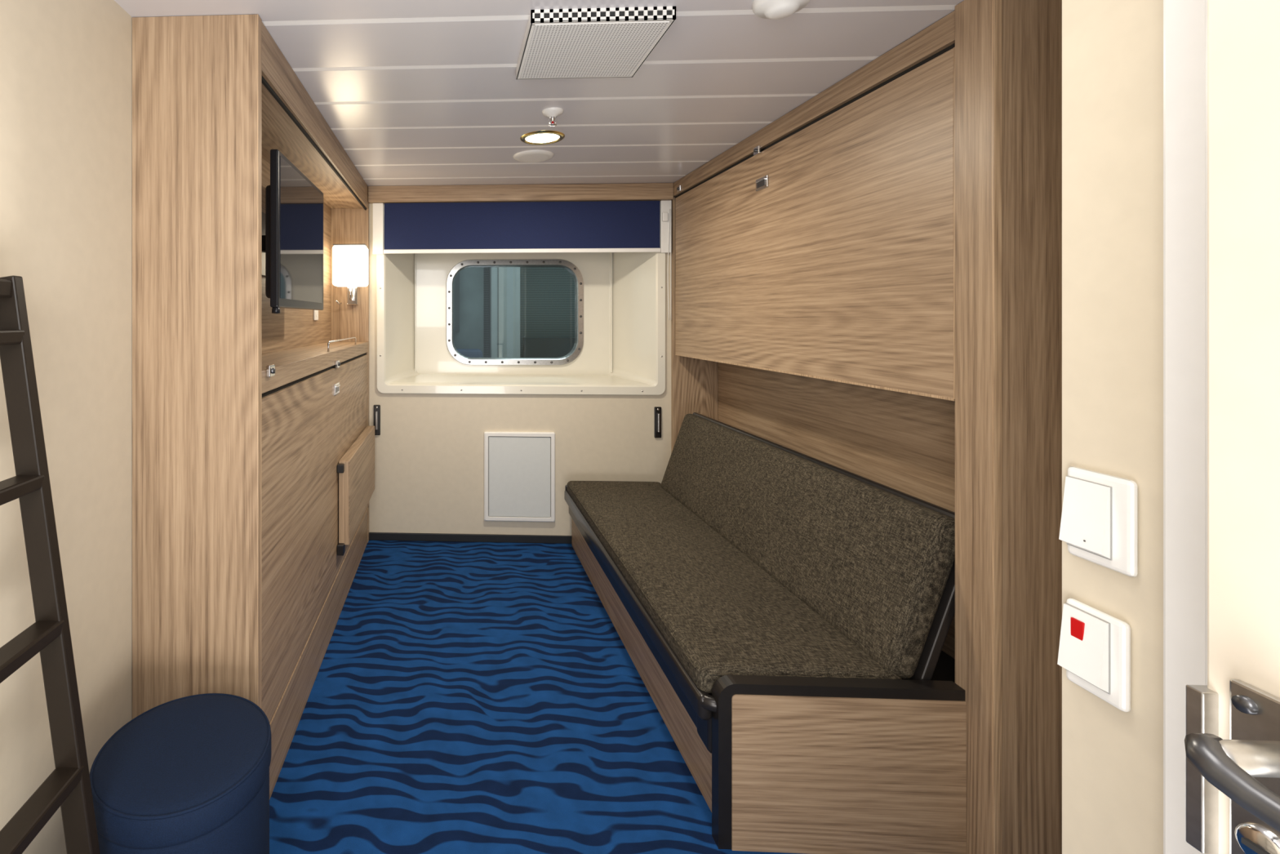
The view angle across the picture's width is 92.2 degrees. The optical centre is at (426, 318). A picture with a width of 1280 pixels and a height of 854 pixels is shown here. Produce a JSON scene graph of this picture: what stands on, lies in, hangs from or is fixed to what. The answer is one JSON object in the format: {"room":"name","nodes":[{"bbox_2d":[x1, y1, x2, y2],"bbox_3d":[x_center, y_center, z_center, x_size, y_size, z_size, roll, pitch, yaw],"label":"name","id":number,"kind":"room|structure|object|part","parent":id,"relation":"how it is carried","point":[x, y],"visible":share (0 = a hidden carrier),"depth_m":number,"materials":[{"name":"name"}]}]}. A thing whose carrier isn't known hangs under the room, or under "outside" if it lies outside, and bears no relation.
{"room":"ship interior","nodes":[
{"label":"ship interior","id":0,"kind":"room"},
{"bbox_2d":[0,0,132,853],"bbox_3d":[-0.801,0.270,1.509,0.080,2.100,4.140,0,0,3],"label":"wall","id":1,"kind":"structure","parent":0,"point":[66,65],"depth_m":1.27,"materials":[{"name":"beige paint"}]},
{"bbox_2d":[368,203,671,535],"bbox_3d":[0.635,0.270,3.444,2.610,2.100,0.060,0,0,3],"label":"wall","id":2,"kind":"structure","parent":0,"point":[429,448],"depth_m":3.43,"materials":[{"name":"beige paint"}]},
{"bbox_2d":[373,404,380,435],"bbox_3d":[-0.293,0.605,3.442,0.040,0.180,0.030,0,0,3],"label":"wall bracket","id":3,"kind":"object","parent":2,"relation":"attached to","point":[376,407],"visible":0.91,"depth_m":3.44,"materials":[{"name":"metal"}]},
{"bbox_2d":[368,532,571,543],"bbox_3d":[0.259,1.298,3.426,1.200,0.045,0.012,0,0,3],"label":"baseboard","id":4,"kind":"structure","parent":2,"relation":"attached to","point":[372,535],"depth_m":3.42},
{"bbox_2d":[484,431,555,521],"bbox_3d":[0.549,0.930,3.407,0.415,0.524,0.022,0,0,3],"label":"access panel","id":5,"kind":"object","parent":2,"relation":"attached to","point":[519,467],"visible":1,"depth_m":3.40,"materials":[{"name":"white plastic"}]},
{"bbox_2d":[368,182,673,203],"bbox_3d":[0.541,-0.732,3.393,1.763,0.094,0.049,0,0,3],"label":"trim","id":6,"kind":"structure","parent":2,"relation":"attached to","point":[629,191],"depth_m":3.37,"materials":[{"name":"brown wood"}]},
{"bbox_2d":[376,204,666,395],"bbox_3d":[0.557,-0.116,3.603,1.690,1.128,0.411,0,0,3],"label":"window","id":7,"kind":"structure","parent":2,"relation":"in","point":[620,347],"depth_m":3.69,"materials":[{"name":"metal"}]},
{"bbox_2d":[372,200,671,319],"bbox_3d":[0.550,-0.337,3.384,1.737,0.693,0.032,0,0,3],"label":"roller blind","id":8,"kind":"object","parent":7,"relation":"attached to","point":[602,226],"visible":1,"depth_m":3.38,"materials":[{"name":"blue fabric"}]},
{"bbox_2d":[653,406,661,437],"bbox_3d":[1.349,0.605,3.366,0.040,0.180,0.030,0,0,3],"label":"wall bracket","id":9,"kind":"object","parent":2,"relation":"attached to","point":[657,410],"visible":1,"depth_m":3.37,"materials":[{"name":"metal"}]},
{"bbox_2d":[269,540,800,853],"bbox_3d":[0.542,1.345,1.446,2.810,0.050,4.140,0,0,3],"label":"floor","id":10,"kind":"structure","parent":0,"point":[464,697],"depth_m":1.86,"materials":[{"name":"blue carpet"}]},
{"bbox_2d":[0,275,100,853],"bbox_3d":[-0.638,0.625,0.785,0.255,1.395,0.422,0,0,3],"label":"ladder","id":11,"kind":"object","parent":10,"relation":"on","point":[68,787],"visible":1,"depth_m":0.97,"materials":[{"name":"brown wood"}]},
{"bbox_2d":[89,693,271,853],"bbox_3d":[-0.491,1.091,1.180,0.340,0.458,0.340,0,0,3],"label":"stool","id":12,"kind":"object","parent":10,"relation":"on","point":[187,775],"visible":0.95,"depth_m":1.11,"materials":[{"name":"blue fabric"}]},
{"bbox_2d":[132,13,368,799],"bbox_3d":[-0.541,0.271,2.478,0.347,2.099,1.976,0,0,3],"label":"cabinet","id":13,"kind":"object","parent":10,"relation":"on","point":[245,415],"visible":0.87,"depth_m":1.50,"materials":[{"name":"brown wood"}]},
{"bbox_2d":[262,149,323,313],"bbox_3d":[-0.539,-0.278,2.172,0.171,0.525,0.650,0,0,3],"label":"television","id":14,"kind":"object","parent":13,"relation":"attached to","point":[292,220],"visible":0.95,"depth_m":2.01,"materials":[{"name":"plastic"}]},
{"bbox_2d":[313,310,318,319],"bbox_3d":[-0.579,-0.030,3.050,0.010,0.080,0.080,0,0,3],"label":"power socket","id":15,"kind":"object","parent":13,"relation":"attached to","point":[315,312],"visible":0.64,"depth_m":3.03,"materials":[{"name":"white plastic"}]},
{"bbox_2d":[332,244,368,305],"bbox_3d":[-0.434,-0.249,3.356,0.193,0.347,0.166,0,0,3],"label":"wall lamp","id":16,"kind":"object","parent":13,"relation":"attached to","point":[349,261],"visible":1,"depth_m":3.28,"materials":[{"name":"beige"}]},
{"bbox_2d":[337,426,374,555],"bbox_3d":[-0.340,0.820,2.919,0.048,0.400,0.860,0,0,3],"label":"folding table leaf","id":17,"kind":"object","parent":13,"relation":"attached to","point":[356,468],"depth_m":2.68,"materials":[{"name":"brown wood"}]},
{"bbox_2d":[564,412,966,853],"bbox_3d":[1.174,0.912,2.386,0.876,0.816,1.934,0,0,3],"label":"sofa","id":18,"kind":"object","parent":10,"relation":"on","point":[786,615],"visible":0.98,"depth_m":1.57,"materials":[{"name":"brown fabric"}]},
{"bbox_2d":[955,0,1062,853],"bbox_3d":[1.579,0.271,1.379,0.531,2.099,0.108,0,0,3],"label":"end post","id":19,"kind":"object","parent":10,"relation":"on","point":[1008,53],"visible":0.47,"depth_m":1.34,"materials":[{"name":"brown wood"}]},
{"bbox_2d":[114,0,964,186],"bbox_3d":[0.554,-0.810,1.690,2.810,0.060,4.652,0,0,3],"label":"ceiling","id":20,"kind":"structure","parent":0,"point":[414,92],"depth_m":1.89,"materials":[{"name":"white paint"}]},
{"bbox_2d":[513,150,553,162],"bbox_3d":[0.514,-0.774,2.779,0.192,0.013,0.192,0,0,3],"label":"ceiling speaker","id":21,"kind":"object","parent":20,"relation":"attached to","point":[528,156],"depth_m":2.75},
{"bbox_2d":[520,130,564,145],"bbox_3d":[0.501,-0.776,2.500,0.190,0.007,0.190,0,0,3],"label":"recessed light","id":22,"kind":"object","parent":20,"relation":"in","point":[539,137],"depth_m":2.49,"materials":[{"name":"white glass"}]},
{"bbox_2d":[542,106,563,126],"bbox_3d":[0.476,-0.752,2.180,0.080,0.055,0.080,0,0,3],"label":"sprinkler head","id":23,"kind":"object","parent":20,"relation":"attached to","point":[552,113],"visible":1,"depth_m":2.17},
{"bbox_2d":[515,5,675,79],"bbox_3d":[0.453,-0.763,1.631,0.360,0.034,0.350,0,0,3],"label":"ceiling vent","id":24,"kind":"object","parent":20,"relation":"attached to","point":[610,42],"depth_m":1.56,"materials":[{"name":"white metal"}]},
{"bbox_2d":[751,0,809,19],"bbox_3d":[0.866,-0.759,1.411,0.126,0.042,0.126,0,0,3],"label":"smoke detector","id":25,"kind":"object","parent":20,"relation":"attached to","point":[765,9],"visible":1,"depth_m":1.40,"materials":[{"name":"white plastic"}]},
{"bbox_2d":[673,10,955,400],"bbox_3d":[1.628,-0.284,2.399,0.527,0.989,1.932,0,0,3],"label":"bunk","id":26,"kind":"object","parent":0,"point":[820,243],"visible":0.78,"depth_m":1.90,"materials":[{"name":"brown wood"}]},
{"bbox_2d":[1062,0,1163,853],"bbox_3d":[1.319,0.270,0.064,0.930,2.100,1.450,0,0,3],"label":"wall","id":27,"kind":"structure","parent":0,"point":[1113,50],"depth_m":0.74,"materials":[{"name":"beige paint"}]},
{"bbox_2d":[1057,598,1130,712],"bbox_3d":[0.874,0.439,0.760,0.024,0.113,0.072,0,0,3],"label":"light switch","id":28,"kind":"object","parent":27,"relation":"attached to","point":[1095,646],"visible":1,"depth_m":0.75,"materials":[{"name":"white plastic"}]},
{"bbox_2d":[1058,466,1137,577],"bbox_3d":[0.875,0.262,0.757,0.022,0.120,0.079,0,0,3],"label":"light switch","id":29,"kind":"object","parent":27,"relation":"attached to","point":[1099,522],"visible":1,"depth_m":0.75,"materials":[{"name":"white plastic"}]},
{"bbox_2d":[1163,0,1207,853],"bbox_3d":[0.835,0.271,0.555,0.082,2.099,0.166,0,0,3],"label":"door frame","id":30,"kind":"structure","parent":27,"relation":"attached to","point":[1184,21],"depth_m":0.62,"materials":[{"name":"white paint"}]},
{"bbox_2d":[1184,0,1279,853],"bbox_3d":[0.603,0.300,0.062,0.122,2.020,0.840,0,0,3],"label":"door","id":31,"kind":"structure","parent":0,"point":[1232,740],"depth_m":0.45,"materials":[{"name":"beige laminate"}]},
{"bbox_3d":[0.597,0.402,0.388,0.081,0.236,0.143,0,0,3],"label":"handle","id":32,"kind":"part","parent":31,"relation":"part of","materials":[{"name":"metal"}]},
{"bbox_3d":[1.920,0.270,2.109,0.080,2.100,2.690,0,0,3],"label":"wall","id":33,"kind":"structure","parent":0,"visible":0},
{"bbox_2d":[671,197,955,659],"bbox_3d":[1.637,0.310,2.399,0.509,2.020,1.932,0,0,3],"label":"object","id":34,"kind":"object","parent":33,"relation":"attached to","point":[904,442],"visible":0.22,"depth_m":2.34,"materials":[{"name":"brown wood"}]},
{"label":"outside","id":35,"kind":"structure","parent":0,"visible":0},
{"bbox_2d":[453,266,574,357],"bbox_3d":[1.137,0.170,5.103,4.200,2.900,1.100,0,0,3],"label":"window pane","id":36,"kind":"object","parent":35,"point":[499,312],"visible":0.16,"depth_m":5.29,"materials":[{"name":"glass"}]}
]}

